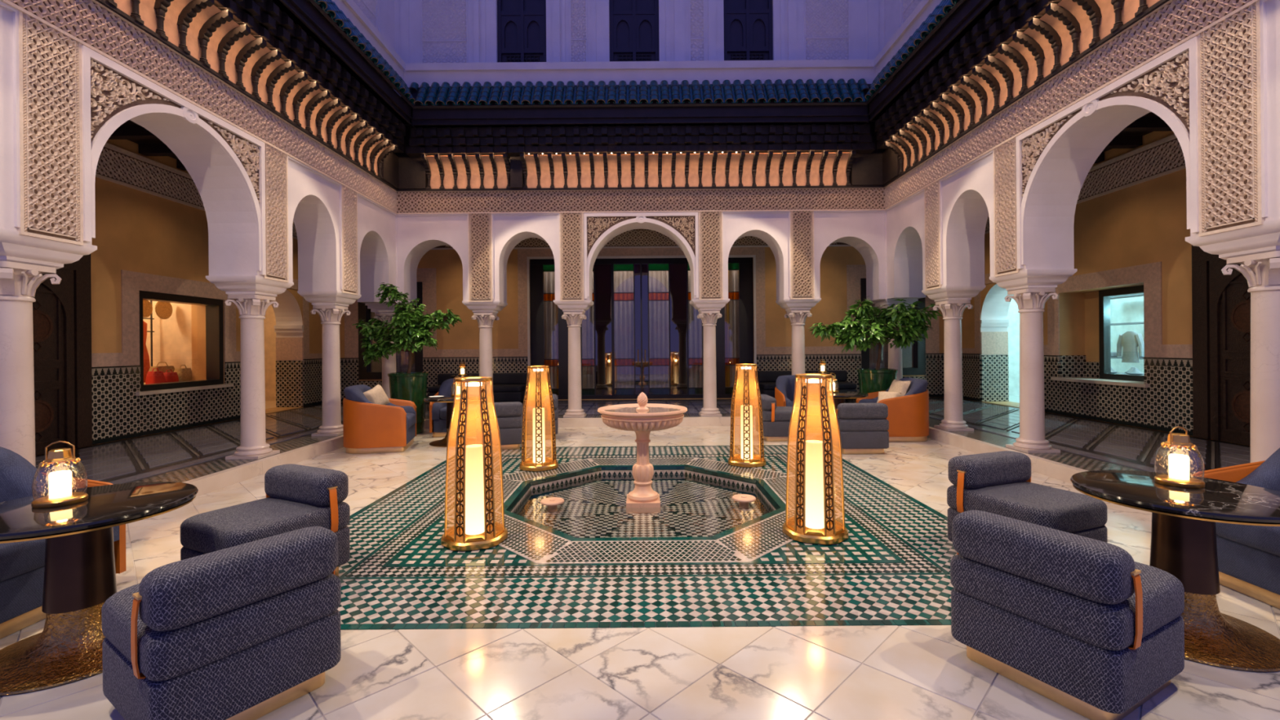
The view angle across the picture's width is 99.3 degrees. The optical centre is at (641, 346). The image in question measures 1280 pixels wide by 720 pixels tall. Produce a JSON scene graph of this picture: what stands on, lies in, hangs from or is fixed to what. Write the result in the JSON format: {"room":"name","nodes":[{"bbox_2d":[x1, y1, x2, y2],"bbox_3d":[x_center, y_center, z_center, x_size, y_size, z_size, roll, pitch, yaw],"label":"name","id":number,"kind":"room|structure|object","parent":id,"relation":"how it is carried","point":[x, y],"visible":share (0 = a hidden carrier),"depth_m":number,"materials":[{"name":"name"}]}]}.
{"room":"hotel courtyard","nodes":[
{"label":"hotel courtyard","id":0,"kind":"room"},
{"bbox_2d":[35,139,322,455],"bbox_3d":[-8.179,-0.885,7.650,0.720,4.900,13.501,0,0,0],"label":"wall","id":1,"kind":"structure","parent":0,"point":[152,226],"depth_m":8.87,"materials":[{"name":"paint"}]},
{"bbox_2d":[32,253,92,455],"bbox_3d":[-7.854,-0.492,6.700,0.100,3.790,2.000,0,0,0],"label":"door","id":2,"kind":"structure","parent":1,"relation":"in","point":[62,312],"depth_m":7.37,"materials":[{"name":"brown wood"}]},
{"bbox_2d":[139,290,223,391],"bbox_3d":[-8.046,-0.088,9.405,0.250,1.595,1.750,0,0,0],"label":"window","id":3,"kind":"structure","parent":1,"relation":"in","point":[214,307],"depth_m":10.04,"materials":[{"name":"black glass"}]},
{"bbox_2d":[0,0,400,313],"bbox_3d":[-4.907,-1.806,5.870,0.635,2.350,9.940,0,0,0],"label":"wall","id":4,"kind":"structure","parent":0,"point":[73,73],"depth_m":5.50,"materials":[{"name":"white paint"}]},
{"bbox_2d":[95,0,412,191],"bbox_3d":[-4.503,-3.815,5.575,0.795,1.798,9.350,0,0,0],"label":"roof eave","id":5,"kind":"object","parent":4,"relation":"attached to","point":[284,55],"depth_m":6.82,"materials":[{"name":"brown wood"}]},
{"bbox_2d":[142,300,276,408],"bbox_3d":[-9.847,-0.196,11.200,2.610,3.350,6.100,0,0,0],"label":"wall","id":6,"kind":"structure","parent":0,"point":[172,335],"depth_m":10.42,"materials":[{"name":"paint"}]},
{"bbox_2d":[142,300,154,366],"bbox_3d":[-9.248,0.244,9.600,0.026,2.340,1.400,0,0,0],"label":"rail","id":7,"kind":"object","parent":6,"relation":"on","point":[151,318],"visible":0.25,"depth_m":10.24,"materials":[{"name":"black metal"}]},
{"bbox_2d":[142,320,150,382],"bbox_3d":[-9.120,0.083,9.860,0.200,1.140,0.440,0,0,0],"label":"dress","id":8,"kind":"object","parent":7,"relation":"hanging from","point":[146,357],"visible":0.27,"depth_m":9.91,"materials":[{"name":"fabric"}]},
{"bbox_2d":[155,301,172,319],"bbox_3d":[-8.976,-0.698,10.180,0.060,0.374,0.374,0,0,0],"label":"straw hat","id":9,"kind":"object","parent":6,"relation":"hanging from","point":[163,310],"visible":0.89,"depth_m":10.19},
{"bbox_3d":[-8.757,1.060,9.500,0.470,0.700,1.800,0,0,0],"label":"ledge","id":10,"kind":"object","parent":6,"relation":"on","visible":0},
{"bbox_2d":[145,368,164,383],"bbox_3d":[-8.616,0.544,9.620,0.180,0.330,0.240,0,0,0],"label":"bag","id":11,"kind":"object","parent":10,"relation":"on","point":[152,377],"visible":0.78,"depth_m":9.53,"materials":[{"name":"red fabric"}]},
{"bbox_2d":[173,364,191,381],"bbox_3d":[-8.616,0.525,10.200,0.180,0.368,0.300,0,0,0],"label":"bag","id":12,"kind":"object","parent":10,"relation":"on","point":[184,374],"visible":0.66,"depth_m":10.14,"materials":[{"name":"leather"}]},
{"bbox_2d":[306,0,405,90],"bbox_3d":[-4.646,-6.288,5.575,0.650,3.150,9.350,0,0,0],"label":"wall","id":13,"kind":"structure","parent":0,"point":[375,19],"depth_m":9.26,"materials":[{"name":"white paint"}]},
{"bbox_2d":[309,0,414,107],"bbox_3d":[-4.181,-4.526,5.985,0.404,0.579,7.970,0,0,0],"label":"roof","id":14,"kind":"structure","parent":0,"point":[329,9],"depth_m":7.94,"materials":[{"name":"tile"}]},
{"bbox_2d":[394,0,884,96],"bbox_3d":[-0.051,-6.325,10.225,9.240,3.150,0.650,0,0,0],"label":"wall","id":15,"kind":"structure","parent":0,"point":[439,42],"depth_m":10.24,"materials":[{"name":"white paint"}]},
{"bbox_2d":[497,0,546,62],"bbox_3d":[-2.281,-6.332,10.365,0.940,2.300,0.090,0,0,0],"label":"window","id":16,"kind":"structure","parent":15,"relation":"in","point":[521,24],"depth_m":10.34,"materials":[{"name":"brown wood"}]},
{"bbox_2d":[506,54,539,62],"bbox_3d":[-2.273,-5.432,10.355,0.640,0.240,0.030,0,0,0],"label":"grille","id":17,"kind":"object","parent":16,"relation":"attached to","point":[509,58],"depth_m":10.35,"materials":[{"name":"brown wood"}]},
{"bbox_2d":[608,0,659,61],"bbox_3d":[-0.151,-6.349,10.365,0.940,2.300,0.090,0,0,0],"label":"window","id":18,"kind":"structure","parent":15,"relation":"in","point":[633,24],"depth_m":10.34,"materials":[{"name":"brown wood"}]},
{"bbox_2d":[617,53,651,61],"bbox_3d":[-0.144,-5.449,10.355,0.640,0.240,0.030,0,0,0],"label":"grille","id":19,"kind":"object","parent":18,"relation":"attached to","point":[621,57],"depth_m":10.36,"materials":[{"name":"brown wood"}]},
{"bbox_2d":[723,0,773,60],"bbox_3d":[2.009,-6.366,10.365,0.940,2.300,0.090,0,0,0],"label":"window","id":20,"kind":"structure","parent":15,"relation":"in","point":[748,24],"depth_m":10.34,"materials":[{"name":"brown wood"}]},
{"bbox_2d":[730,53,764,60],"bbox_3d":[2.016,-5.466,10.355,0.640,0.240,0.030,0,0,0],"label":"grille","id":21,"kind":"object","parent":20,"relation":"attached to","point":[734,56],"depth_m":10.36,"materials":[{"name":"brown wood"}]},
{"bbox_2d":[408,78,871,108],"bbox_3d":[-0.036,-4.559,9.775,8.680,0.579,0.404,0,0,0],"label":"roof","id":22,"kind":"structure","parent":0,"point":[768,93],"depth_m":9.70,"materials":[{"name":"teal tile"}]},
{"bbox_2d":[0,426,1279,719],"bbox_3d":[0.013,1.624,4.345,9.160,0.252,11.690,0,0,0],"label":"floor","id":23,"kind":"structure","parent":0,"point":[866,672],"depth_m":3.21,"materials":[{"name":"stone"}]},
{"bbox_2d":[0,446,125,639],"bbox_3d":[-3.764,1.055,3.020,0.925,0.950,0.950,0,0,0],"label":"armchair","id":24,"kind":"object","parent":23,"relation":"on","point":[22,564],"visible":0.35,"depth_m":2.98,"materials":[{"name":"blue fabric"}]},
{"bbox_2d":[0,481,198,696],"bbox_3d":[-2.831,1.158,2.740,0.924,0.730,0.924,0,0,0],"label":"pedestal table","id":25,"kind":"object","parent":23,"relation":"on","point":[80,571],"visible":0.84,"depth_m":2.62,"materials":[{"name":"black stone"}]},
{"bbox_2d":[31,440,88,508],"bbox_3d":[-2.955,0.636,2.760,0.198,0.316,0.198,0,0,-17],"label":"lantern","id":26,"kind":"object","parent":25,"relation":"on","point":[60,494],"visible":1,"depth_m":2.73,"materials":[{"name":"gold metal"}]},
{"bbox_2d":[48,470,71,498],"bbox_3d":[-2.954,0.698,2.760,0.082,0.124,0.082,0,0,-17],"label":"candle","id":27,"kind":"object","parent":26,"relation":"on","point":[60,482],"depth_m":2.73,"materials":[{"name":"white wax"}]},
{"bbox_2d":[101,526,341,719],"bbox_3d":[-1.821,1.169,2.370,0.716,0.692,0.702,0,0,33],"label":"slipper chair","id":28,"kind":"object","parent":23,"relation":"on","point":[246,631],"visible":1,"depth_m":2.12,"materials":[{"name":"blue fabric"}]},
{"bbox_2d":[180,463,350,576],"bbox_3d":[-2.385,1.173,3.457,0.702,0.692,0.716,0,0,26],"label":"slipper chair","id":29,"kind":"object","parent":23,"relation":"on","point":[298,496],"visible":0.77,"depth_m":3.46,"materials":[{"name":"blue fabric"}]},
{"bbox_2d":[342,384,416,453],"bbox_3d":[-3.964,1.057,8.222,0.925,0.950,0.950,0,0,-14],"label":"armchair","id":30,"kind":"object","parent":23,"relation":"on","point":[368,428],"visible":0.93,"depth_m":7.80,"materials":[{"name":"orange leather"}]},
{"bbox_2d":[363,383,390,404],"bbox_3d":[-4.054,0.782,8.300,0.191,0.429,0.450,0,0,17],"label":"cushion","id":31,"kind":"object","parent":30,"relation":"on","point":[376,395],"visible":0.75,"depth_m":8.25,"materials":[{"name":"beige fabric"}]},
{"bbox_2d":[351,282,462,434],"bbox_3d":[-4.104,0.226,9.562,1.768,2.614,1.103,0,0,0],"label":"potted tree","id":32,"kind":"object","parent":23,"relation":"on","point":[407,327],"visible":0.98,"depth_m":9.39,"materials":[{"name":"green plant"}]},
{"bbox_2d":[422,394,484,447],"bbox_3d":[-2.971,1.159,8.620,0.924,0.730,0.924,0,0,-30],"label":"pedestal table","id":33,"kind":"object","parent":23,"relation":"on","point":[448,398],"visible":0.65,"depth_m":8.50,"materials":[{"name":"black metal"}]},
{"bbox_2d":[429,377,492,437],"bbox_3d":[-3.151,1.050,9.613,0.950,0.950,0.925,0,0,-7],"label":"armchair","id":34,"kind":"object","parent":23,"relation":"on","point":[437,411],"visible":0.38,"depth_m":9.20,"materials":[{"name":"blue fabric"}]},
{"bbox_2d":[440,376,507,551],"bbox_3d":[-1.308,0.875,4.240,0.492,1.268,0.470,0,0,-17],"label":"lantern","id":35,"kind":"object","parent":23,"relation":"on","point":[475,533],"visible":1,"depth_m":4.15,"materials":[{"name":"gold metal"}]},
{"bbox_2d":[465,444,484,534],"bbox_3d":[-1.306,1.109,4.240,0.148,0.670,0.148,0,0,-17],"label":"candle","id":36,"kind":"object","parent":35,"relation":"on","point":[474,487],"depth_m":4.18,"materials":[{"name":"white wax"}]},
{"bbox_2d":[475,401,524,450],"bbox_3d":[-2.151,1.171,8.260,0.702,0.692,0.716,0,0,-13],"label":"slipper chair","id":37,"kind":"object","parent":23,"relation":"on","point":[509,414],"visible":0.76,"depth_m":7.94,"materials":[{"name":"blue fabric"}]},
{"bbox_2d":[520,365,558,471],"bbox_3d":[-1.293,0.875,6.800,0.492,1.268,0.470,0,0,-41],"label":"lantern","id":38,"kind":"object","parent":23,"relation":"on","point":[539,462],"visible":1,"depth_m":6.70,"materials":[{"name":"gold metal"}]},
{"bbox_2d":[532,408,545,463],"bbox_3d":[-1.291,1.109,6.800,0.148,0.670,0.148,0,0,-41],"label":"candle","id":39,"kind":"object","parent":38,"relation":"on","point":[534,409],"depth_m":6.74,"materials":[{"name":"white wax"}]},
{"bbox_2d":[522,394,558,439],"bbox_3d":[-1.771,1.168,9.120,0.716,0.692,0.702,0,0,-9],"label":"slipper chair","id":40,"kind":"object","parent":23,"relation":"on","point":[547,404],"visible":0.52,"depth_m":8.82,"materials":[{"name":"blue fabric"}]},
{"bbox_2d":[540,497,564,512],"bbox_3d":[-0.907,1.604,5.500,0.244,0.117,0.244,0,0,0],"label":"spout","id":41,"kind":"object","parent":23,"relation":"on","point":[552,503],"visible":1,"depth_m":5.46,"materials":[{"name":"stone"}]},
{"bbox_2d":[597,391,687,513],"bbox_3d":[0.009,1.060,5.570,0.920,1.190,0.920,0,0,12],"label":"fountain","id":42,"kind":"object","parent":23,"relation":"on","point":[642,417],"visible":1,"depth_m":5.44,"materials":[{"name":"stone"}]},
{"bbox_2d":[597,403,687,431],"bbox_3d":[0.006,0.737,5.570,0.920,0.217,0.920,0,0,0],"label":"bowl","id":43,"kind":"object","parent":42,"relation":"on","point":[650,416],"depth_m":5.28,"materials":[{"name":"stone"}]},
{"bbox_2d":[731,493,755,509],"bbox_3d":[1.043,1.588,5.560,0.244,0.117,0.244,0,0,0],"label":"bowl","id":44,"kind":"object","parent":23,"relation":"on","point":[743,500],"visible":1,"depth_m":5.52,"materials":[{"name":"stone"}]},
{"bbox_2d":[728,363,765,467],"bbox_3d":[1.332,0.854,6.920,0.492,1.268,0.470,0,0,41],"label":"lantern","id":45,"kind":"object","parent":23,"relation":"on","point":[746,459],"visible":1,"depth_m":6.82,"materials":[{"name":"gold metal"}]},
{"bbox_2d":[740,404,752,459],"bbox_3d":[1.334,1.088,6.920,0.148,0.670,0.148,0,0,41],"label":"candle","id":46,"kind":"object","parent":45,"relation":"on","point":[750,406],"depth_m":6.87,"materials":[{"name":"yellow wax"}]},
{"bbox_2d":[755,394,807,441],"bbox_3d":[2.249,1.136,8.780,0.716,0.692,0.702,0,0,0],"label":"slipper chair","id":47,"kind":"object","parent":23,"relation":"on","point":[775,420],"visible":0.74,"depth_m":8.45,"materials":[{"name":"blue fabric"}]},
{"bbox_2d":[774,375,830,432],"bbox_3d":[2.888,1.002,9.713,0.950,0.950,0.925,0,0,0],"label":"armchair","id":48,"kind":"object","parent":23,"relation":"on","point":[784,388],"visible":0.44,"depth_m":9.70,"materials":[{"name":"blue fabric"}]},
{"bbox_2d":[782,373,848,545],"bbox_3d":[1.367,0.854,4.310,0.492,1.268,0.470,0,0,18],"label":"lantern","id":49,"kind":"object","parent":23,"relation":"on","point":[814,527],"visible":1,"depth_m":4.22,"materials":[{"name":"gold metal"}]},
{"bbox_2d":[805,440,824,528],"bbox_3d":[1.369,1.088,4.310,0.148,0.670,0.148,0,0,18],"label":"candle","id":50,"kind":"object","parent":49,"relation":"on","point":[815,516],"depth_m":4.25,"materials":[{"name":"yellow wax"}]},
{"bbox_2d":[808,391,868,441],"bbox_3d":[3.129,1.110,8.700,0.924,0.730,0.924,0,0,41],"label":"pedestal table","id":51,"kind":"object","parent":23,"relation":"on","point":[839,397],"visible":0.43,"depth_m":8.59,"materials":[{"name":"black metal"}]},
{"bbox_2d":[826,403,888,454],"bbox_3d":[3.049,1.130,7.760,0.702,0.692,0.716,0,0,0],"label":"slipper chair","id":52,"kind":"object","parent":23,"relation":"on","point":[864,427],"visible":0.87,"depth_m":7.41,"materials":[{"name":"blue fabric"}]},
{"bbox_2d":[807,296,942,393],"bbox_3d":[4.035,0.285,9.492,2.172,2.365,1.244,0,0,-8],"label":"potted tree","id":53,"kind":"object","parent":23,"relation":"on","point":[870,328],"visible":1,"depth_m":9.33,"materials":[{"name":"green plant"}]},
{"bbox_2d":[856,377,928,441],"bbox_3d":[4.081,0.992,8.800,0.925,0.950,0.950,0,0,3],"label":"armchair","id":54,"kind":"object","parent":23,"relation":"on","point":[908,417],"visible":0.7,"depth_m":8.34,"materials":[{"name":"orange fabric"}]},
{"bbox_2d":[876,391,901,403],"bbox_3d":[3.907,0.839,8.620,0.340,0.244,0.238,0,0,38],"label":"cushion","id":55,"kind":"object","parent":54,"relation":"on","point":[882,395],"visible":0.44,"depth_m":8.60,"materials":[{"name":"beige fabric"}]},
{"bbox_2d":[888,379,911,396],"bbox_3d":[4.176,0.707,8.840,0.219,0.324,0.420,0,0,-11],"label":"cushion","id":56,"kind":"object","parent":54,"relation":"on","point":[898,386],"visible":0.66,"depth_m":8.72,"materials":[{"name":"beige fabric"}]},
{"bbox_2d":[946,450,1107,542],"bbox_3d":[2.629,1.133,3.730,0.702,0.692,0.716,0,0,-21],"label":"slipper chair","id":57,"kind":"object","parent":23,"relation":"on","point":[997,482],"visible":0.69,"depth_m":3.69,"materials":[{"name":"blue fabric"}]},
{"bbox_2d":[950,510,1184,719],"bbox_3d":[1.943,1.139,2.505,0.716,0.692,0.702,0,0,-28],"label":"slipper chair","id":58,"kind":"object","parent":23,"relation":"on","point":[1097,632],"visible":1,"depth_m":2.25,"materials":[{"name":"blue fabric"}]},
{"bbox_2d":[1070,470,1279,672],"bbox_3d":[2.829,1.112,2.840,0.924,0.730,0.924,0,0,16],"label":"pedestal table","id":59,"kind":"object","parent":23,"relation":"on","point":[1184,545],"visible":0.69,"depth_m":2.72,"materials":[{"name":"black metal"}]},
{"bbox_2d":[1154,426,1204,488],"bbox_3d":[2.915,0.589,2.950,0.198,0.316,0.198,0,0,-11],"label":"lantern","id":60,"kind":"object","parent":59,"relation":"on","point":[1178,464],"visible":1,"depth_m":2.92,"materials":[{"name":"gold metal"}]},
{"bbox_2d":[1168,453,1189,479],"bbox_3d":[2.915,0.651,2.950,0.082,0.124,0.082,0,0,-11],"label":"candle","id":61,"kind":"object","parent":60,"relation":"on","point":[1178,464],"depth_m":2.92,"materials":[{"name":"white wax"}]},
{"bbox_2d":[1190,448,1279,608],"bbox_3d":[3.981,0.993,3.080,0.925,0.950,0.950,0,0,0],"label":"armchair","id":62,"kind":"object","parent":23,"relation":"on","point":[1248,556],"visible":0.5,"depth_m":3.22,"materials":[{"name":"blue fabric"}]},
{"bbox_2d":[107,111,1173,170],"bbox_3d":[-0.026,-3.250,7.700,17.200,0.300,13.600,0,0,0],"label":"ceiling","id":63,"kind":"structure","parent":0,"point":[1131,137],"depth_m":8.38,"materials":[{"name":"brown wood"}]},
{"bbox_2d":[395,187,887,313],"bbox_3d":[-0.015,-1.845,10.523,9.251,2.350,0.635,0,0,0],"label":"wall","id":64,"kind":"structure","parent":0,"point":[797,225],"depth_m":10.24,"materials":[{"name":"white paint"}]},
{"bbox_2d":[395,93,884,191],"bbox_3d":[-0.031,-3.851,10.102,9.240,1.798,0.795,0,0,0],"label":"roof eave","id":65,"kind":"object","parent":64,"relation":"attached to","point":[771,146],"depth_m":9.95,"materials":[{"name":"brown wood"}]},
{"bbox_2d":[339,228,943,401],"bbox_3d":[-0.008,-0.950,14.075,17.000,4.900,0.450,0,0,0],"label":"wall","id":66,"kind":"structure","parent":0,"point":[842,267],"depth_m":13.88,"materials":[{"name":"paint"}]},
{"bbox_2d":[358,281,422,379],"bbox_3d":[-6.423,-0.409,13.985,1.640,2.480,0.230,0,0,0],"label":"window","id":67,"kind":"structure","parent":66,"relation":"in","point":[364,372],"depth_m":13.87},
{"bbox_2d":[529,257,753,399],"bbox_3d":[-0.004,-0.465,13.984,5.720,3.610,0.172,0,0,0],"label":"door","id":68,"kind":"structure","parent":66,"relation":"in","point":[604,362],"depth_m":14.00,"materials":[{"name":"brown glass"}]},
{"bbox_2d":[860,278,925,375],"bbox_3d":[6.416,-0.511,13.985,1.640,2.480,0.230,0,0,0],"label":"window","id":69,"kind":"structure","parent":66,"relation":"in","point":[919,350],"depth_m":13.87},
{"bbox_2d":[370,270,913,388],"bbox_3d":[-0.006,-0.800,15.655,16.000,4.400,2.690,0,0,0],"label":"wall","id":70,"kind":"structure","parent":0,"point":[908,352],"depth_m":16.90,"materials":[{"name":"ceramic"}]},
{"bbox_2d":[395,308,409,371],"bbox_3d":[-6.672,-0.247,14.756,0.800,3.000,0.067,0,0,0],"label":"curtain","id":71,"kind":"object","parent":70,"relation":"hanging from","point":[402,358],"visible":0.02,"depth_m":14.75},
{"bbox_2d":[543,271,555,388],"bbox_3d":[-2.504,-0.445,14.606,0.300,3.570,0.074,0,0,0],"label":"curtain","id":72,"kind":"object","parent":70,"relation":"hanging from","point":[548,277],"visible":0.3,"depth_m":14.61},
{"bbox_2d":[586,271,594,388],"bbox_3d":[-1.404,-0.454,14.706,0.200,3.570,0.073,0,0,0],"label":"curtain","id":73,"kind":"object","parent":70,"relation":"hanging from","point":[589,313],"visible":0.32,"depth_m":14.70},
{"bbox_2d":[613,271,634,387],"bbox_3d":[-0.464,-0.461,14.706,0.620,3.570,0.075,0,0,0],"label":"curtain","id":74,"kind":"object","parent":70,"relation":"hanging from","point":[624,331],"visible":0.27,"depth_m":14.70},
{"bbox_2d":[648,271,669,387],"bbox_3d":[0.446,-0.469,14.706,0.620,3.570,0.075,0,0,0],"label":"curtain","id":75,"kind":"object","parent":70,"relation":"hanging from","point":[659,340],"visible":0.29,"depth_m":14.69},
{"bbox_2d":[688,271,701,387],"bbox_3d":[1.416,-0.476,14.706,0.340,3.570,0.074,0,0,0],"label":"curtain","id":76,"kind":"object","parent":70,"relation":"hanging from","point":[694,323],"visible":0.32,"depth_m":14.70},
{"bbox_2d":[724,270,729,386],"bbox_3d":[2.256,-0.483,14.756,0.240,3.570,0.073,0,0,0],"label":"curtain","id":77,"kind":"object","parent":70,"relation":"hanging from","point":[726,306],"visible":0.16,"depth_m":14.74,"materials":[{"name":"purple fabric"}]},
{"bbox_2d":[731,270,739,386],"bbox_3d":[2.556,-0.485,14.606,0.260,3.570,0.074,0,0,0],"label":"curtain","id":78,"kind":"object","parent":70,"relation":"hanging from","point":[735,273],"visible":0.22,"depth_m":14.61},
{"bbox_2d":[35,396,1250,497],"bbox_3d":[0.012,1.469,7.150,16.000,0.262,13.700,0,0,0],"label":"floor","id":79,"kind":"structure","parent":0,"point":[196,455],"depth_m":7.47,"materials":[{"name":"stone"}]},
{"bbox_2d":[0,261,62,467],"bbox_3d":[-4.907,0.372,4.220,0.446,2.015,0.446,0,0,0],"label":"marble column","id":80,"kind":"structure","parent":79,"relation":"on","point":[19,282],"depth_m":4.17,"materials":[{"name":"stone"}]},
{"bbox_2d":[224,294,279,459],"bbox_3d":[-4.907,0.372,6.850,0.446,2.015,0.446,0,0,0],"label":"marble column","id":81,"kind":"structure","parent":79,"relation":"on","point":[251,308],"depth_m":6.74,"materials":[{"name":"stone"}]},
{"bbox_2d":[310,305,350,435],"bbox_3d":[-4.907,0.372,8.580,0.446,2.015,0.446,0,0,0],"label":"marble column","id":82,"kind":"structure","parent":79,"relation":"on","point":[331,316],"depth_m":8.47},
{"bbox_2d":[373,313,395,398],"bbox_3d":[-4.907,0.372,10.540,0.446,2.015,0.446,0,0,0],"label":"marble column","id":83,"kind":"structure","parent":79,"relation":"on","point":[388,366],"depth_m":10.42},
{"bbox_2d":[427,373,528,402],"bbox_3d":[-4.017,1.022,13.400,2.250,0.700,0.840,0,0,0],"label":"sofa","id":84,"kind":"object","parent":79,"relation":"on","point":[507,387],"visible":0.52,"depth_m":13.28,"materials":[{"name":"fabric"}]},
{"bbox_2d":[437,373,479,384],"bbox_3d":[-4.581,0.817,13.700,1.115,0.280,0.200,0,0,0],"label":"cushion","id":85,"kind":"object","parent":84,"relation":"on","point":[441,377],"depth_m":13.60,"materials":[{"name":"fabric"}]},
{"bbox_2d":[493,384,526,391],"bbox_3d":[-3.454,1.013,13.340,1.115,0.150,0.720,0,0,0],"label":"seat cushion","id":86,"kind":"object","parent":84,"relation":"on","point":[496,388],"depth_m":12.99,"materials":[{"name":"fabric"}]},
{"bbox_2d":[493,373,527,384],"bbox_3d":[-3.456,0.808,13.700,1.115,0.280,0.200,0,0,0],"label":"cushion","id":87,"kind":"object","parent":84,"relation":"on","point":[498,378],"depth_m":13.60,"materials":[{"name":"fabric"}]},
{"bbox_2d":[471,312,499,384],"bbox_3d":[-3.027,0.357,10.540,0.446,2.015,0.446,0,0,0],"label":"marble column","id":88,"kind":"structure","parent":79,"relation":"on","point":[485,320],"depth_m":10.43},
{"bbox_2d":[561,311,586,417],"bbox_3d":[-1.307,0.343,10.540,0.446,2.015,0.446,0,0,0],"label":"marble column","id":89,"kind":"structure","parent":79,"relation":"on","point":[574,319],"depth_m":10.43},
{"bbox_2d":[697,311,721,416],"bbox_3d":[1.313,0.322,10.540,0.446,2.015,0.446,0,0,0],"label":"marble column","id":90,"kind":"structure","parent":79,"relation":"on","point":[708,318],"depth_m":10.43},
{"bbox_2d":[784,310,812,375],"bbox_3d":[3.033,0.308,10.540,0.446,2.015,0.446,0,0,0],"label":"marble column","id":91,"kind":"structure","parent":79,"relation":"on","point":[797,317],"depth_m":10.43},
{"bbox_2d":[757,370,857,400],"bbox_3d":[4.033,0.958,13.400,2.250,0.700,0.840,0,0,0],"label":"sofa","id":92,"kind":"object","parent":79,"relation":"on","point":[766,379],"visible":0.44,"depth_m":13.60,"materials":[{"name":"fabric"}]},
{"bbox_2d":[758,382,776,390],"bbox_3d":[3.470,0.957,13.340,1.115,0.150,0.720,0,0,0],"label":"seat cushion","id":93,"kind":"object","parent":92,"relation":"on","point":[762,385],"depth_m":13.02,"materials":[{"name":"fabric"}]},
{"bbox_2d":[757,370,791,382],"bbox_3d":[3.469,0.752,13.700,1.115,0.280,0.200,0,0,0],"label":"cushion","id":94,"kind":"object","parent":92,"relation":"on","point":[762,375],"depth_m":13.60,"materials":[{"name":"fabric"}]},
{"bbox_2d":[804,370,847,382],"bbox_3d":[4.594,0.743,13.700,1.115,0.280,0.200,0,0,0],"label":"cushion","id":95,"kind":"object","parent":92,"relation":"on","point":[841,375],"depth_m":13.60,"materials":[{"name":"fabric"}]},
{"bbox_2d":[826,382,857,389],"bbox_3d":[4.595,0.948,13.340,1.115,0.150,0.720,0,0,0],"label":"seat cushion","id":96,"kind":"object","parent":92,"relation":"on","point":[840,385],"depth_m":12.98,"materials":[{"name":"fabric"}]},
{"bbox_2d":[888,309,907,380],"bbox_3d":[4.912,0.293,10.540,0.446,2.015,0.446,0,0,0],"label":"marble column","id":97,"kind":"structure","parent":79,"relation":"on","point":[895,355],"depth_m":10.44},
{"bbox_2d":[933,300,973,431],"bbox_3d":[4.912,0.293,8.580,0.446,2.015,0.446,0,0,0],"label":"marble column","id":98,"kind":"structure","parent":79,"relation":"on","point":[953,311],"depth_m":8.47,"materials":[{"name":"stone"}]},
{"bbox_2d":[1004,288,1060,453],"bbox_3d":[4.912,0.293,6.850,0.446,2.015,0.446,0,0,0],"label":"marble column","id":99,"kind":"structure","parent":79,"relation":"on","point":[1030,302],"depth_m":6.74,"materials":[{"name":"stone"}]},
{"bbox_2d":[1221,250,1279,462],"bbox_3d":[4.912,0.293,4.220,0.446,2.015,0.446,0,0,0],"label":"marble column","id":100,"kind":"structure","parent":79,"relation":"on","point":[1261,271],"depth_m":4.18,"materials":[{"name":"stone"}]},
{"bbox_2d":[869,302,884,368],"bbox_3d":[6.167,-0.349,14.756,0.800,3.000,0.067,0,0,0],"label":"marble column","id":101,"kind":"structure","parent":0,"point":[873,353],"depth_m":14.75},
{"bbox_2d":[865,0,964,104],"bbox_3d":[4.108,-4.592,5.985,0.404,0.579,7.970,0,0,0],"label":"roof","id":102,"kind":"structure","parent":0,"point":[945,8],"depth_m":8.01,"materials":[{"name":"blue tile"}]},
{"bbox_2d":[874,0,965,86],"bbox_3d":[4.544,-6.362,5.575,0.650,3.150,9.350,0,0,0],"label":"wall","id":103,"kind":"structure","parent":0,"point":[902,18],"depth_m":9.29,"materials":[{"name":"white paint"}]},
{"bbox_2d":[1007,296,1143,403],"bbox_3d":[9.842,-0.354,11.200,2.610,3.350,6.100,0,0,0],"label":"wall","id":104,"kind":"structure","parent":0,"point":[1131,309],"depth_m":12.76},
{"bbox_2d":[1110,293,1143,359],"bbox_3d":[10.601,0.035,11.600,0.400,2.440,1.800,0,0,0],"label":"shelf","id":105,"kind":"object","parent":104,"relation":"on","point":[1140,294],"visible":0.13,"depth_m":11.80,"materials":[{"name":"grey glass"}]},
{"bbox_2d":[1116,331,1144,362],"bbox_3d":[9.400,0.005,10.460,0.140,0.600,0.570,0,0,0],"label":"jacket","id":106,"kind":"object","parent":104,"relation":"hanging from","point":[1131,341],"visible":0.98,"depth_m":10.39,"materials":[{"name":"fabric"}]},
{"bbox_2d":[872,0,1279,309],"bbox_3d":[4.878,-1.884,5.870,0.635,2.350,9.940,0,0,0],"label":"wall","id":107,"kind":"structure","parent":0,"point":[1210,69],"depth_m":5.63,"materials":[{"name":"white paint"}]},
{"bbox_2d":[868,0,1168,187],"bbox_3d":[4.441,-3.887,5.575,0.795,1.798,9.350,0,0,0],"label":"roof eave","id":108,"kind":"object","parent":107,"relation":"attached to","point":[988,55],"depth_m":6.93,"materials":[{"name":"brown wood"}]},
{"bbox_2d":[961,131,1248,445],"bbox_3d":[8.164,-1.015,7.650,0.720,4.900,13.501,0,0,0],"label":"wall","id":109,"kind":"structure","parent":0,"point":[1130,225],"depth_m":8.92,"materials":[{"name":"paint"}]},
{"bbox_2d":[1059,284,1144,382],"bbox_3d":[8.159,-0.218,9.405,0.520,1.595,1.750,0,0,0],"label":"window","id":110,"kind":"structure","parent":109,"relation":"in","point":[1095,362],"depth_m":9.99,"materials":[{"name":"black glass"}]},
{"bbox_2d":[1191,244,1250,445],"bbox_3d":[7.845,-0.618,6.700,0.100,3.790,2.000,0,0,0],"label":"door","id":111,"kind":"structure","parent":109,"relation":"in","point":[1221,303],"depth_m":7.38,"materials":[{"name":"brown wood"}]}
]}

